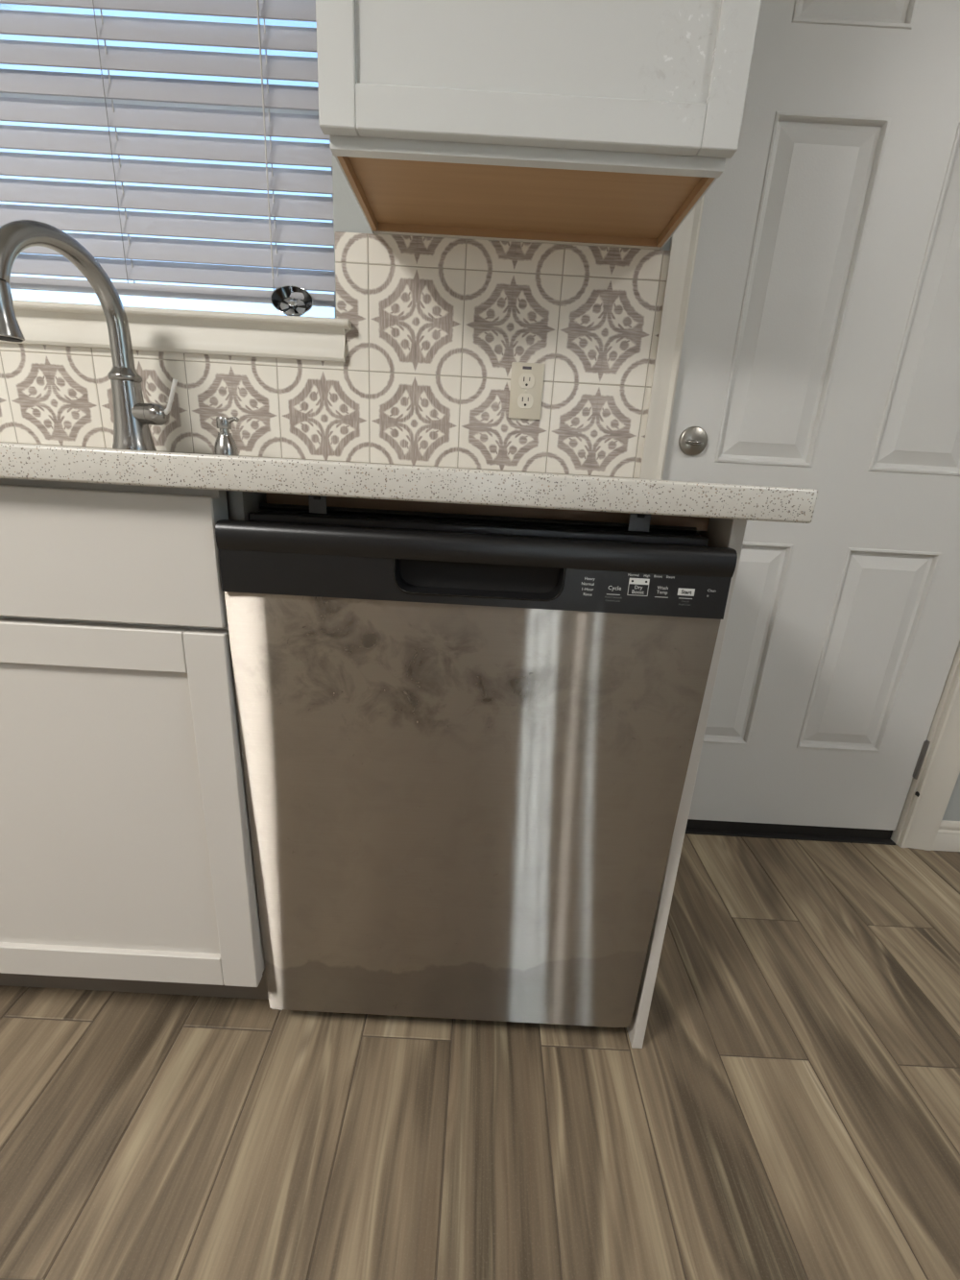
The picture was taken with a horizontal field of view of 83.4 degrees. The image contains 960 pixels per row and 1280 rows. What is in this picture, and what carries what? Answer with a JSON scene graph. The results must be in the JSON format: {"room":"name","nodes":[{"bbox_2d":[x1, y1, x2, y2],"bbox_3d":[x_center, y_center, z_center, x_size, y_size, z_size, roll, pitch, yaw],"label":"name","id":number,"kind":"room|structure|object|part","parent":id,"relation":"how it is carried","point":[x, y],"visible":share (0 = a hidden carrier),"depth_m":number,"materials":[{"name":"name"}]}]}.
{"room":"kitchen","nodes":[
{"label":"kitchen","id":0,"kind":"room"},
{"bbox_2d":[0,833,959,1279],"bbox_3d":[-0.215,1.094,-0.354,5.108,0.060,4.200,3,18,0],"label":"floor","id":1,"kind":"structure","parent":0,"point":[788,1105],"depth_m":0.80,"materials":[{"name":"wood"}]},
{"bbox_2d":[0,478,282,1010],"bbox_3d":[-0.777,0.129,1.034,0.922,0.876,0.612,3,18,0],"label":"base cabinet","id":2,"kind":"object","parent":1,"relation":"on","point":[127,864],"visible":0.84,"depth_m":0.72,"materials":[{"name":"white paint"}]},
{"bbox_3d":[-0.541,0.004,0.680,0.347,0.054,0.020,3,18,0],"label":"rail","id":3,"kind":"part","parent":2,"relation":"part of","materials":[{"name":"white paint"}]},
{"bbox_3d":[-0.555,0.250,0.761,0.356,0.474,0.008,3,18,0],"label":"door","id":4,"kind":"part","parent":2,"relation":"part of","materials":[{"name":"white paint"}]},
{"bbox_3d":[-0.569,0.498,0.837,0.347,0.054,0.020,3,18,0],"label":"rail","id":5,"kind":"part","parent":2,"relation":"part of","materials":[{"name":"white paint"}]},
{"bbox_3d":[-0.764,-0.116,0.645,0.910,0.156,0.020,3,18,0],"label":"drawer","id":6,"kind":"part","parent":2,"relation":"part of","materials":[{"name":"white paint"}]},
{"bbox_2d":[0,442,818,531],"bbox_3d":[-0.438,-0.274,0.889,1.609,0.061,0.646,3,18,0],"label":"countertop","id":7,"kind":"structure","parent":2,"relation":"on","point":[283,481],"depth_m":0.58,"materials":[{"name":"stone"}]},
{"bbox_2d":[0,219,177,451],"bbox_3d":[-0.713,-0.520,0.947,0.144,0.342,0.279,13,20,29],"label":"kitchen faucet","id":8,"kind":"object","parent":7,"relation":"on","point":[132,417],"visible":1,"depth_m":1.00,"materials":[{"name":"silver metal"}]},
{"bbox_3d":[-0.709,-0.586,0.915,0.037,0.197,0.261,6,18,10],"label":"spout","id":9,"kind":"part","parent":8,"relation":"part of","materials":[{"name":"silver metal"}]},
{"bbox_3d":[-0.603,-0.473,1.050,0.040,0.067,0.010,6,18,9],"label":"lever","id":10,"kind":"part","parent":8,"relation":"part of","materials":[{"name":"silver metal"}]},
{"bbox_2d":[214,416,239,456],"bbox_3d":[-0.508,-0.409,1.080,0.050,0.073,0.045,-5,19,-23],"label":"soap dispenser","id":11,"kind":"object","parent":7,"relation":"on","point":[225,444],"visible":1,"depth_m":1.07,"materials":[{"name":"silver metal"}]},
{"bbox_2d":[215,495,737,1027],"bbox_3d":[-0.023,0.177,1.016,0.602,0.877,0.589,3,18,0],"label":"dishwasher","id":12,"kind":"object","parent":1,"relation":"on","point":[467,740],"visible":0.94,"depth_m":0.71,"materials":[{"name":"silver metal"}]},
{"bbox_3d":[-0.007,-0.069,0.644,0.598,0.052,0.021,3,18,0],"label":"control panel","id":13,"kind":"part","parent":12,"relation":"part of","materials":[{"name":"black plastic"}]},
{"bbox_2d":[257,508,700,535],"bbox_3d":[-0.017,0.131,1.039,0.572,0.752,0.517,3,18,0],"label":"tub","id":14,"kind":"object","parent":12,"relation":"in","point":[633,526],"depth_m":0.67,"materials":[{"name":"black plastic"}]},
{"bbox_3d":[-0.022,0.236,0.777,0.564,0.760,0.044,3,18,0],"label":"door","id":15,"kind":"part","parent":12,"relation":"part of","materials":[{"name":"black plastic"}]},
{"bbox_2d":[627,517,748,1048],"bbox_3d":[0.292,0.183,1.051,0.017,0.877,0.579,3,18,0],"label":"end panel","id":16,"kind":"object","parent":1,"relation":"on","point":[721,532],"visible":0.22,"depth_m":0.77,"materials":[{"name":"white paint"}]},
{"bbox_2d":[0,154,959,821],"bbox_3d":[-0.124,-0.696,1.161,4.900,2.440,0.148,3,18,0],"label":"wall","id":17,"kind":"structure","parent":0,"point":[440,325],"depth_m":1.13,"materials":[{"name":"beige tile"}]},
{"bbox_2d":[0,3,336,318],"bbox_3d":[-0.738,-1.177,1.068,0.940,0.973,0.037,3,18,0],"label":"window","id":18,"kind":"structure","parent":17,"relation":"in","point":[2,6],"depth_m":1.08,"materials":[{"name":"white plastic"}]},
{"bbox_3d":[-0.738,-1.177,1.068,0.896,0.928,0.004,3,18,0],"label":"pane","id":19,"kind":"part","parent":18,"relation":"part of","materials":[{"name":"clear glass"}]},
{"bbox_2d":[0,0,336,307],"bbox_3d":[-0.738,-1.172,0.992,0.928,0.927,0.056,3,18,0],"label":"window blind","id":20,"kind":"object","parent":18,"relation":"attached to","point":[127,249],"visible":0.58,"depth_m":1.05,"materials":[{"name":"grey plastic"}]},
{"bbox_3d":[-0.704,-1.148,0.983,0.001,0.864,0.002,-1,18,-14],"label":"ladder cord","id":21,"kind":"part","parent":20,"relation":"part of","materials":[{"name":"white fabric"}]},
{"bbox_3d":[-0.700,-1.153,0.998,0.002,0.864,0.002,3,18,0],"label":"lift cord","id":22,"kind":"part","parent":20,"relation":"part of","materials":[{"name":"white fabric"}]},
{"bbox_3d":[-0.762,-0.737,1.130,0.928,0.014,0.048,3,18,0],"label":"rail","id":23,"kind":"part","parent":20,"relation":"part of","materials":[{"name":"grey plastic"}]},
{"bbox_3d":[-0.401,-1.138,0.973,0.007,0.843,0.004,13,20,28],"label":"pull cord","id":24,"kind":"part","parent":20,"relation":"part of","materials":[{"name":"white fabric"}]},
{"bbox_3d":[-0.403,-1.132,0.984,0.001,0.864,0.002,-1,18,-14],"label":"ladder cord","id":25,"kind":"part","parent":20,"relation":"part of","materials":[{"name":"white fabric"}]},
{"bbox_3d":[-0.399,-1.136,0.999,0.002,0.864,0.002,3,18,0],"label":"lift cord","id":26,"kind":"part","parent":20,"relation":"part of","materials":[{"name":"white fabric"}]},
{"bbox_2d":[0,299,351,362],"bbox_3d":[-0.770,-0.653,1.145,1.014,0.075,0.131,3,18,0],"label":"trim","id":27,"kind":"structure","parent":17,"relation":"attached to","point":[40,323],"depth_m":1.10,"materials":[{"name":"white paint"}]},
{"bbox_2d":[270,285,313,315],"bbox_3d":[-0.380,-0.687,1.090,0.082,0.064,0.057,3,18,0],"label":"strainer","id":28,"kind":"object","parent":27,"relation":"on","point":[280,299],"visible":1,"depth_m":1.10,"materials":[{"name":"silver metal"}]},
{"bbox_3d":[-0.381,-0.685,1.095,0.018,0.015,0.015,3,18,0],"label":"knob","id":29,"kind":"part","parent":28,"relation":"part of","materials":[{"name":"silver metal"}]},
{"bbox_2d":[508,362,544,419],"bbox_3d":[0.097,-0.522,1.131,0.068,0.108,0.007,3,18,0],"label":"wall outlet","id":30,"kind":"object","parent":17,"relation":"attached to","point":[526,378],"visible":1,"depth_m":1.13,"materials":[{"name":"beige plastic"}]},
{"bbox_2d":[517,393,533,409],"bbox_3d":[0.095,-0.503,1.135,0.034,0.028,0.002,3,18,0],"label":"receptacle","id":31,"kind":"object","parent":30,"relation":"attached to","point":[524,400],"depth_m":1.13,"materials":[{"name":"beige plastic"}]},
{"bbox_2d":[518,373,534,388],"bbox_3d":[0.098,-0.539,1.123,0.034,0.028,0.002,3,18,0],"label":"receptacle","id":32,"kind":"object","parent":30,"relation":"attached to","point":[525,380],"depth_m":1.12,"materials":[{"name":"beige plastic"}]},
{"bbox_2d":[315,0,761,249],"bbox_3d":[0.090,-1.103,0.790,0.585,0.777,0.317,3,18,0],"label":"upper cabinet","id":33,"kind":"object","parent":17,"relation":"attached to","point":[597,123],"visible":1,"depth_m":0.74,"materials":[{"name":"white paint"}]},
{"bbox_3d":[0.074,-0.809,1.043,0.543,0.058,0.012,3,18,0],"label":"hanging rail","id":34,"kind":"part","parent":33,"relation":"part of","materials":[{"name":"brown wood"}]},
{"bbox_3d":[0.071,-0.757,0.916,0.543,0.010,0.264,3,18,0],"label":"panel","id":35,"kind":"part","parent":33,"relation":"part of","materials":[{"name":"brown wood"}]},
{"bbox_3d":[0.069,-0.711,0.782,0.570,0.033,0.020,3,18,0],"label":"frame","id":36,"kind":"part","parent":33,"relation":"part of","materials":[{"name":"white paint"}]},
{"bbox_3d":[0.069,-0.728,0.755,0.483,0.050,0.021,3,18,0],"label":"rail","id":37,"kind":"part","parent":33,"relation":"part of","materials":[{"name":"white paint"}]},
{"bbox_3d":[0.088,-1.062,0.651,0.492,0.658,0.010,3,18,0],"label":"door","id":38,"kind":"part","parent":33,"relation":"part of","materials":[{"name":"white paint"}]},
{"bbox_2d":[639,195,703,480],"bbox_3d":[0.381,-0.492,1.138,0.051,2.119,0.016,3,18,0],"label":"trim","id":39,"kind":"structure","parent":17,"relation":"attached to","point":[684,241],"depth_m":1.10,"materials":[{"name":"white paint"}]},
{"bbox_2d":[661,194,959,845],"bbox_3d":[0.802,-0.464,1.223,0.790,2.059,0.138,3,18,0],"label":"trim","id":40,"kind":"structure","parent":17,"relation":"attached to","point":[896,835],"depth_m":1.36,"materials":[{"name":"white paint"}]},
{"bbox_2d":[662,0,959,845],"bbox_3d":[0.806,-0.451,1.213,0.796,2.046,0.140,3,18,0],"label":"door","id":41,"kind":"structure","parent":17,"relation":"in","point":[821,348],"depth_m":1.15,"materials":[{"name":"white paint"}]},
{"bbox_3d":[0.602,0.015,1.335,0.215,0.518,0.040,3,18,0],"label":"panel","id":42,"kind":"part","parent":41,"relation":"part of","materials":[{"name":"white paint"}]},
{"bbox_3d":[0.641,-0.687,1.113,0.215,0.621,0.040,3,18,0],"label":"panel","id":43,"kind":"part","parent":41,"relation":"part of","materials":[{"name":"white paint"}]},
{"bbox_3d":[0.670,-1.208,0.947,0.215,0.220,0.040,3,18,0],"label":"panel","id":44,"kind":"part","parent":41,"relation":"part of","materials":[{"name":"white paint"}]},
{"bbox_3d":[0.943,0.034,1.336,0.216,0.518,0.040,3,18,0],"label":"panel","id":45,"kind":"part","parent":41,"relation":"part of","materials":[{"name":"white paint"}]},
{"bbox_3d":[0.983,-0.668,1.113,0.216,0.621,0.040,3,18,0],"label":"panel","id":46,"kind":"part","parent":41,"relation":"part of","materials":[{"name":"white paint"}]},
{"bbox_2d":[898,666,959,850],"bbox_3d":[1.231,-0.445,1.140,0.082,2.119,0.016,3,18,0],"label":"trim","id":47,"kind":"structure","parent":17,"relation":"attached to","point":[941,772],"depth_m":1.40,"materials":[{"name":"white paint"}]},
{"bbox_2d":[931,820,959,851],"bbox_3d":[1.737,0.553,1.450,1.042,0.086,0.014,3,18,0],"label":"baseboard","id":48,"kind":"structure","parent":17,"relation":"attached to","point":[948,837],"depth_m":1.44,"materials":[{"name":"white paint"}]}
]}

